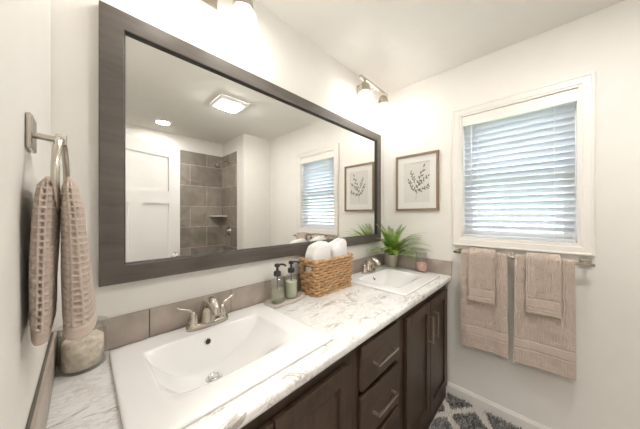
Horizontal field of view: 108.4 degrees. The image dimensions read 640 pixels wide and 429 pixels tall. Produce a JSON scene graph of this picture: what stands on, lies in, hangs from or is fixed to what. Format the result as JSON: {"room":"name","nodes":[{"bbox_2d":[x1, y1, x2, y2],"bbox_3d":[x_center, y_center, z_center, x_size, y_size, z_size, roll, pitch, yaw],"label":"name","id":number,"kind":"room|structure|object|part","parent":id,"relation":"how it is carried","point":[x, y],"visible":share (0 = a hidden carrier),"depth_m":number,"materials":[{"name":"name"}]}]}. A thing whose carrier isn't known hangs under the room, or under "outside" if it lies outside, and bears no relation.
{"room":"bathroom","nodes":[
{"label":"bathroom","id":0,"kind":"room"},
{"bbox_2d":[0,0,50,428],"bbox_3d":[0.076,0.130,-0.253,2.630,2.500,0.120,0,0,44],"label":"wall","id":1,"kind":"structure","parent":0,"point":[25,25],"depth_m":0.35,"materials":[{"name":"paint"}]},
{"bbox_2d":[26,330,56,428],"bbox_3d":[-0.614,0.413,0.512,0.572,0.110,0.012,0,0,44],"label":"tile backsplash","id":2,"kind":"structure","parent":1,"relation":"attached to","point":[38,416],"depth_m":0.51,"materials":[{"name":"tile"}]},
{"bbox_2d":[25,112,69,221],"bbox_3d":[-0.497,-0.079,0.424,0.158,0.187,0.049,0,0,44],"label":"towel ring","id":3,"kind":"object","parent":1,"relation":"attached to","point":[59,148],"visible":0.81,"depth_m":0.39,"materials":[{"name":"silver metal"}]},
{"bbox_3d":[-0.511,-0.143,0.409,0.060,0.060,0.008,0,0,44],"label":"wall plate","id":4,"kind":"part","parent":3,"relation":"part of","materials":[{"name":"silver metal"}]},
{"bbox_3d":[-0.496,-0.140,0.425,0.016,0.019,0.040,0,0,44],"label":"post","id":5,"kind":"part","parent":3,"relation":"part of","materials":[{"name":"silver metal"}]},
{"bbox_2d":[29,176,96,345],"bbox_3d":[-0.483,0.075,0.440,0.172,0.282,0.085,0,0,44],"label":"hand towel","id":6,"kind":"object","parent":3,"relation":"hanging from","point":[79,311],"visible":0.95,"depth_m":0.39,"materials":[{"name":"fabric"}]},
{"bbox_2d":[51,0,383,331],"bbox_3d":[-0.154,0.130,1.482,0.120,2.500,2.284,0,0,44],"label":"wall","id":7,"kind":"structure","parent":0,"point":[279,54],"depth_m":0.96,"materials":[{"name":"paint"}]},
{"bbox_2d":[57,253,383,365],"bbox_3d":[-0.106,0.413,1.435,0.012,0.110,2.017,0,0,44],"label":"tile backsplash","id":8,"kind":"structure","parent":7,"relation":"attached to","point":[122,330],"depth_m":0.93,"materials":[{"name":"tile"}]},
{"bbox_2d":[188,0,256,38],"bbox_3d":[-0.456,-0.925,0.949,0.190,0.220,0.398,0,0,44],"label":"vanity light","id":9,"kind":"object","parent":7,"relation":"attached to","point":[243,9],"visible":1,"depth_m":1.01,"materials":[{"name":"white glass"}]},
{"bbox_3d":[-0.516,-0.980,1.008,0.022,0.110,0.130,0,0,44],"label":"wall plate","id":10,"kind":"part","parent":9,"relation":"part of","materials":[{"name":"silver metal"}]},
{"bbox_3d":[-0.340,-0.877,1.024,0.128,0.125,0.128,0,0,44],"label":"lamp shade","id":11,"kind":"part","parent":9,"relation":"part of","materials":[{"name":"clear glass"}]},
{"bbox_2d":[233,0,253,26],"bbox_3d":[-0.340,-0.916,1.024,0.088,0.155,0.088,0,0,44],"label":"shade","id":12,"kind":"object","parent":9,"relation":"attached to","point":[243,9],"depth_m":1.01,"materials":[{"name":"white glass"}]},
{"bbox_2d":[98,0,380,286],"bbox_3d":[-0.101,-0.235,1.427,0.030,0.950,1.830,0,0,44],"label":"wall mirror","id":13,"kind":"object","parent":7,"relation":"attached to","point":[205,162],"visible":1,"depth_m":1.02,"materials":[{"name":"brown wood"}]},
{"bbox_2d":[357,74,388,114],"bbox_3d":[0.406,-0.925,1.834,0.190,0.220,0.398,0,0,44],"label":"vanity light","id":14,"kind":"object","parent":7,"relation":"attached to","point":[363,90],"visible":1,"depth_m":1.81,"materials":[{"name":"white glass"}]},
{"bbox_3d":[0.346,-0.980,1.893,0.022,0.110,0.130,0,0,44],"label":"wall plate","id":15,"kind":"part","parent":14,"relation":"part of","materials":[{"name":"silver metal"}]},
{"bbox_2d":[359,80,370,101],"bbox_3d":[0.334,-0.916,1.716,0.088,0.155,0.088,0,0,44],"label":"shade","id":16,"kind":"object","parent":14,"relation":"attached to","point":[365,89],"depth_m":1.69,"materials":[{"name":"white glass"}]},
{"bbox_2d":[378,94,388,112],"bbox_3d":[0.522,-0.916,1.909,0.088,0.155,0.088,0,0,44],"label":"shade","id":17,"kind":"object","parent":14,"relation":"attached to","point":[383,102],"depth_m":1.89,"materials":[{"name":"white glass"}]},
{"bbox_2d":[386,254,397,267],"bbox_3d":[0.638,0.410,2.051,0.106,0.115,0.106,0,0,44],"label":"pot","id":18,"kind":"object","parent":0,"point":[391,259],"depth_m":2.01,"materials":[{"name":"beige ceramic"}]},
{"bbox_2d":[256,0,623,93],"bbox_3d":[0.378,-1.170,0.057,2.870,0.100,3.584,0,0,44],"label":"ceiling","id":19,"kind":"structure","parent":0,"point":[395,45],"depth_m":1.38,"materials":[{"name":"paint"}]},
{"bbox_2d":[384,0,639,428],"bbox_3d":[1.586,0.130,1.297,2.630,2.500,0.120,0,0,44],"label":"wall","id":20,"kind":"structure","parent":0,"point":[605,392],"depth_m":1.32,"materials":[{"name":"paint"}]},
{"bbox_2d":[396,150,438,210],"bbox_3d":[0.813,-0.272,1.950,0.356,0.478,0.024,0,0,44],"label":"framed print","id":21,"kind":"object","parent":20,"relation":"attached to","point":[417,175],"visible":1,"depth_m":1.94,"materials":[{"name":"white paper"}]},
{"bbox_2d":[384,253,451,275],"bbox_3d":[0.803,0.413,1.967,0.572,0.110,0.012,0,0,44],"label":"tile backsplash","id":22,"kind":"structure","parent":20,"relation":"attached to","point":[433,265],"depth_m":1.88,"materials":[{"name":"tile"}]},
{"bbox_2d":[446,381,550,428],"bbox_3d":[1.284,1.337,1.498,1.917,0.085,0.013,0,0,44],"label":"baseboard","id":23,"kind":"structure","parent":20,"relation":"attached to","point":[516,419],"depth_m":1.58,"materials":[{"name":"paint"}]},
{"bbox_2d":[452,71,595,256],"bbox_3d":[1.302,-0.278,1.558,0.704,1.019,0.143,0,0,44],"label":"window","id":24,"kind":"structure","parent":20,"relation":"in","point":[584,236],"depth_m":1.39,"materials":[{"name":"paint"}]},
{"bbox_3d":[1.328,-0.069,1.585,0.536,0.433,0.020,0,0,44],"label":"sash","id":25,"kind":"part","parent":24,"relation":"part of","materials":[{"name":"white plastic"}]},
{"bbox_2d":[463,89,576,242],"bbox_3d":[1.287,-0.277,1.542,0.570,0.884,0.072,0,0,44],"label":"window blind","id":26,"kind":"object","parent":24,"relation":"attached to","point":[547,116],"visible":1,"depth_m":1.51,"materials":[{"name":"white plastic"}]},
{"bbox_3d":[1.153,-0.258,1.683,0.002,0.815,0.049,0,0,44],"label":"ladder cord","id":27,"kind":"part","parent":26,"relation":"part of","materials":[{"name":"white fabric"}]},
{"bbox_3d":[1.292,0.156,1.547,0.560,0.016,0.048,0,0,44],"label":"rail","id":28,"kind":"part","parent":26,"relation":"part of","materials":[{"name":"white plastic"}]},
{"bbox_3d":[1.432,-0.258,1.411,0.002,0.815,0.049,0,0,44],"label":"ladder cord","id":29,"kind":"part","parent":26,"relation":"part of","materials":[{"name":"white fabric"}]},
{"bbox_3d":[1.342,-0.481,1.599,0.536,0.443,0.020,0,0,44],"label":"sash","id":30,"kind":"part","parent":24,"relation":"part of","materials":[{"name":"white plastic"}]},
{"bbox_3d":[1.335,-0.278,1.591,0.580,0.895,0.050,0,0,44],"label":"frame","id":31,"kind":"part","parent":24,"relation":"part of","materials":[{"name":"white plastic"}]},
{"bbox_2d":[453,247,594,266],"bbox_3d":[1.244,0.271,1.490,0.679,0.046,0.080,0,0,44],"label":"towel bar","id":32,"kind":"object","parent":20,"relation":"attached to","point":[583,262],"visible":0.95,"depth_m":1.30,"materials":[{"name":"silver metal"}]},
{"bbox_2d":[468,247,496,304],"bbox_3d":[1.108,0.410,1.574,0.150,0.361,0.090,0,0,44],"label":"hand towel","id":33,"kind":"object","parent":32,"relation":"hanging from","point":[481,273],"visible":0.98,"depth_m":1.55,"materials":[{"name":"fabric"}]},
{"bbox_2d":[460,249,508,357],"bbox_3d":[1.110,0.587,1.570,0.266,0.673,0.053,0,0,44],"label":"bath towel","id":34,"kind":"object","parent":32,"relation":"hanging from","point":[483,326],"visible":0.73,"depth_m":1.54,"materials":[{"name":"fabric"}]},
{"bbox_2d":[526,252,560,318],"bbox_3d":[1.318,0.408,1.368,0.147,0.357,0.093,0,0,44],"label":"hand towel","id":35,"kind":"object","parent":32,"relation":"hanging from","point":[543,270],"visible":1,"depth_m":1.34,"materials":[{"name":"fabric"}]},
{"bbox_2d":[514,254,575,380],"bbox_3d":[1.319,0.585,1.367,0.264,0.669,0.053,0,0,44],"label":"bath towel","id":36,"kind":"object","parent":32,"relation":"hanging from","point":[546,343],"visible":0.78,"depth_m":1.34,"materials":[{"name":"fabric"}]},
{"bbox_3d":[0.378,1.430,0.057,2.870,0.100,3.584,0,0,44],"label":"floor","id":37,"kind":"structure","parent":0,"visible":0},
{"bbox_2d":[241,351,351,428],"bbox_3d":[-0.327,0.945,0.787,0.597,0.871,0.799,0,0,44],"label":"base cabinet","id":38,"kind":"object","parent":37,"relation":"on","point":[324,401],"visible":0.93,"depth_m":0.76,"materials":[{"name":"brown wood"}]},
{"bbox_2d":[46,264,451,428],"bbox_3d":[0.095,0.488,1.239,0.574,0.040,2.042,0,0,44],"label":"countertop","id":39,"kind":"structure","parent":38,"relation":"on","point":[351,315],"depth_m":0.69,"materials":[{"name":"stone"}]},
{"bbox_2d":[58,316,105,375],"bbox_3d":[-0.728,0.384,0.711,0.113,0.167,0.113,0,0,44],"label":"jar","id":40,"kind":"object","parent":39,"relation":"on","point":[77,355],"visible":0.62,"depth_m":0.68,"materials":[{"name":"beige stone"}]},
{"bbox_2d":[109,303,331,428],"bbox_3d":[-0.330,0.523,0.816,0.484,0.137,0.588,0,0,44],"label":"sink","id":41,"kind":"object","parent":39,"relation":"in","point":[174,379],"visible":0.97,"depth_m":0.78,"materials":[{"name":"white ceramic"}]},
{"bbox_2d":[176,293,233,331],"bbox_3d":[-0.469,0.392,0.964,0.166,0.126,0.165,0,0,-1],"label":"faucet","id":42,"kind":"object","parent":41,"relation":"on","point":[212,312],"visible":1,"depth_m":0.92,"materials":[{"name":"silver metal"}]},
{"bbox_3d":[-0.523,0.376,0.902,0.065,0.044,0.017,0,0,-41],"label":"lever","id":43,"kind":"part","parent":42,"relation":"part of","materials":[{"name":"silver metal"}]},
{"bbox_3d":[-0.504,0.413,0.919,0.047,0.056,0.047,0,0,44],"label":"handle","id":44,"kind":"part","parent":42,"relation":"part of","materials":[{"name":"silver metal"}]},
{"bbox_3d":[-0.465,0.444,0.959,0.060,0.022,0.166,0,0,44],"label":"plate","id":45,"kind":"part","parent":42,"relation":"part of","materials":[{"name":"silver metal"}]},
{"bbox_3d":[-0.442,0.386,0.937,0.143,0.114,0.072,0,0,44],"label":"spout","id":46,"kind":"part","parent":42,"relation":"part of","materials":[{"name":"silver metal"}]},
{"bbox_3d":[-0.425,0.413,0.999,0.047,0.056,0.047,0,0,44],"label":"handle","id":47,"kind":"part","parent":42,"relation":"part of","materials":[{"name":"silver metal"}]},
{"bbox_3d":[-0.409,0.376,1.019,0.017,0.044,0.065,0,0,40],"label":"lever","id":48,"kind":"part","parent":42,"relation":"part of","materials":[{"name":"silver metal"}]},
{"bbox_2d":[264,291,304,308],"bbox_3d":[-0.186,0.458,1.248,0.104,0.019,0.252,0,0,41],"label":"soap tray","id":49,"kind":"object","parent":39,"relation":"on","point":[300,295],"visible":0.84,"depth_m":1.23,"materials":[{"name":"stone"}]},
{"bbox_2d":[270,263,285,304],"bbox_3d":[-0.222,0.358,1.207,0.073,0.202,0.073,0,0,19],"label":"soap dispenser","id":50,"kind":"object","parent":49,"relation":"on","point":[277,272],"visible":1,"depth_m":1.20,"materials":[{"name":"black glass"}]},
{"bbox_2d":[285,260,299,297],"bbox_3d":[-0.159,0.358,1.281,0.073,0.202,0.073,0,0,19],"label":"soap dispenser","id":51,"kind":"object","parent":49,"relation":"on","point":[290,284],"visible":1,"depth_m":1.26,"materials":[{"name":"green glass"}]},
{"bbox_2d":[298,252,353,297],"bbox_3d":[0.047,0.362,1.451,0.160,0.213,0.376,0,0,44],"label":"wicker basket","id":52,"kind":"object","parent":39,"relation":"on","point":[328,275],"visible":0.89,"depth_m":1.35,"materials":[{"name":"brown wicker"}]},
{"bbox_2d":[305,241,330,272],"bbox_3d":[-0.010,0.311,1.392,0.105,0.300,0.161,0,0,42],"label":"folded towel","id":53,"kind":"object","parent":52,"relation":"in","point":[319,250],"visible":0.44,"depth_m":1.35,"materials":[{"name":"white fabric"}]},
{"bbox_2d":[329,238,346,257],"bbox_3d":[0.103,0.309,1.510,0.105,0.303,0.154,0,0,42],"label":"folded towel","id":54,"kind":"object","parent":52,"relation":"in","point":[338,246],"visible":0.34,"depth_m":1.47,"materials":[{"name":"white fabric"}]},
{"bbox_2d":[350,266,439,296],"bbox_3d":[0.519,0.523,1.688,0.484,0.137,0.590,0,0,44],"label":"sink","id":55,"kind":"object","parent":39,"relation":"in","point":[402,282],"visible":0.81,"depth_m":1.73,"materials":[{"name":"white ceramic"}]},
{"bbox_2d":[360,256,380,273],"bbox_3d":[0.383,0.392,1.838,0.166,0.126,0.165,0,0,-1],"label":"faucet","id":56,"kind":"object","parent":55,"relation":"on","point":[369,266],"visible":1,"depth_m":1.79,"materials":[{"name":"silver metal"}]},
{"bbox_3d":[0.348,0.413,1.794,0.047,0.056,0.047,0,0,44],"label":"handle","id":57,"kind":"part","parent":56,"relation":"part of","materials":[{"name":"silver metal"}]},
{"bbox_3d":[0.387,0.444,1.834,0.060,0.022,0.166,0,0,44],"label":"plate","id":58,"kind":"part","parent":56,"relation":"part of","materials":[{"name":"silver metal"}]},
{"bbox_3d":[0.410,0.386,1.812,0.143,0.114,0.072,0,0,44],"label":"spout","id":59,"kind":"part","parent":56,"relation":"part of","materials":[{"name":"silver metal"}]},
{"bbox_2d":[366,224,429,267],"bbox_3d":[0.639,0.273,1.865,0.421,0.390,0.376,0,0,44],"label":"potted fern","id":60,"kind":"object","parent":39,"relation":"on","point":[391,247],"visible":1,"depth_m":1.96,"materials":[{"name":"plant"}]},
{"bbox_2d":[416,262,426,271],"bbox_3d":[0.822,0.383,1.874,0.091,0.169,0.091,0,0,44],"label":"candle jar","id":61,"kind":"object","parent":39,"relation":"on","point":[420,266],"visible":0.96,"depth_m":1.84,"materials":[{"name":"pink glass"}]},
{"bbox_3d":[-0.251,0.911,0.501,0.018,0.707,0.344,0,0,44],"label":"door","id":62,"kind":"part","parent":38,"relation":"part of","materials":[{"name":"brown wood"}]},
{"bbox_3d":[-0.010,0.911,0.749,0.018,0.707,0.335,0,0,44],"label":"door","id":63,"kind":"part","parent":38,"relation":"part of","materials":[{"name":"brown wood"}]},
{"bbox_2d":[352,318,398,428],"bbox_3d":[0.093,0.945,1.219,0.597,0.871,0.404,0,0,44],"label":"base cabinet","id":64,"kind":"object","parent":37,"relation":"on","point":[375,362],"visible":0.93,"depth_m":0.99,"materials":[{"name":"brown wood"}]},
{"bbox_3d":[0.275,0.831,1.040,0.018,0.194,0.330,0,0,44],"label":"drawer","id":65,"kind":"part","parent":64,"relation":"part of","materials":[{"name":"brown wood"}]},
{"bbox_3d":[0.275,0.620,1.040,0.018,0.176,0.330,0,0,44],"label":"drawer","id":66,"kind":"part","parent":64,"relation":"part of","materials":[{"name":"brown wood"}]},
{"bbox_3d":[0.294,0.832,1.022,0.035,0.010,0.175,0,0,44],"label":"handle","id":67,"kind":"part","parent":64,"relation":"part of","materials":[{"name":"silver metal"}]},
{"bbox_3d":[0.294,0.623,1.022,0.035,0.010,0.175,0,0,44],"label":"handle","id":68,"kind":"part","parent":64,"relation":"part of","materials":[{"name":"silver metal"}]},
{"bbox_3d":[0.275,1.109,1.040,0.018,0.311,0.330,0,0,44],"label":"drawer","id":69,"kind":"part","parent":64,"relation":"part of","materials":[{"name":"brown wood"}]},
{"bbox_2d":[399,284,446,428],"bbox_3d":[0.507,0.945,1.644,0.597,0.871,0.781,0,0,44],"label":"base cabinet","id":70,"kind":"object","parent":37,"relation":"on","point":[423,328],"visible":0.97,"depth_m":1.40,"materials":[{"name":"brown wood"}]},
{"bbox_3d":[0.573,0.909,1.346,0.018,0.711,0.348,0,0,44],"label":"door","id":71,"kind":"part","parent":70,"relation":"part of","materials":[{"name":"brown wood"}]},
{"bbox_3d":[0.683,0.708,1.422,0.035,0.165,0.010,0,0,44],"label":"handle","id":72,"kind":"part","parent":70,"relation":"part of","materials":[{"name":"silver metal"}]},
{"bbox_3d":[0.747,0.708,1.488,0.035,0.165,0.010,0,0,44],"label":"handle","id":73,"kind":"part","parent":70,"relation":"part of","materials":[{"name":"silver metal"}]},
{"bbox_3d":[0.819,0.909,1.599,0.018,0.711,0.346,0,0,44],"label":"door","id":74,"kind":"part","parent":70,"relation":"part of","materials":[{"name":"brown wood"}]},
{"bbox_2d":[428,392,521,428],"bbox_3d":[0.902,1.363,1.202,0.682,0.032,0.923,0,0,44],"label":"shag rug","id":75,"kind":"object","parent":37,"relation":"on","point":[454,413],"visible":1,"depth_m":1.54,"materials":[{"name":"grey fabric"}]},
{"label":"outside","id":76,"kind":"structure","parent":0,"visible":0},
{"bbox_3d":[3.805,1.440,5.417,18.000,0.120,8.880,0,0,44],"label":"ground","id":77,"kind":"structure","parent":76,"visible":0},
{"bbox_2d":[474,205,562,232],"bbox_3d":[3.350,0.615,3.230,9.200,1.530,0.150,0,0,44],"label":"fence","id":78,"kind":"object","parent":77,"relation":"on","point":[560,205],"visible":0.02,"depth_m":3.47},
{"bbox_2d":[474,132,562,230],"bbox_3d":[3.856,-0.370,3.749,10.400,3.500,2.200,0,0,44],"label":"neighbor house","id":79,"kind":"structure","parent":77,"relation":"on","point":[559,132],"depth_m":4.68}
]}

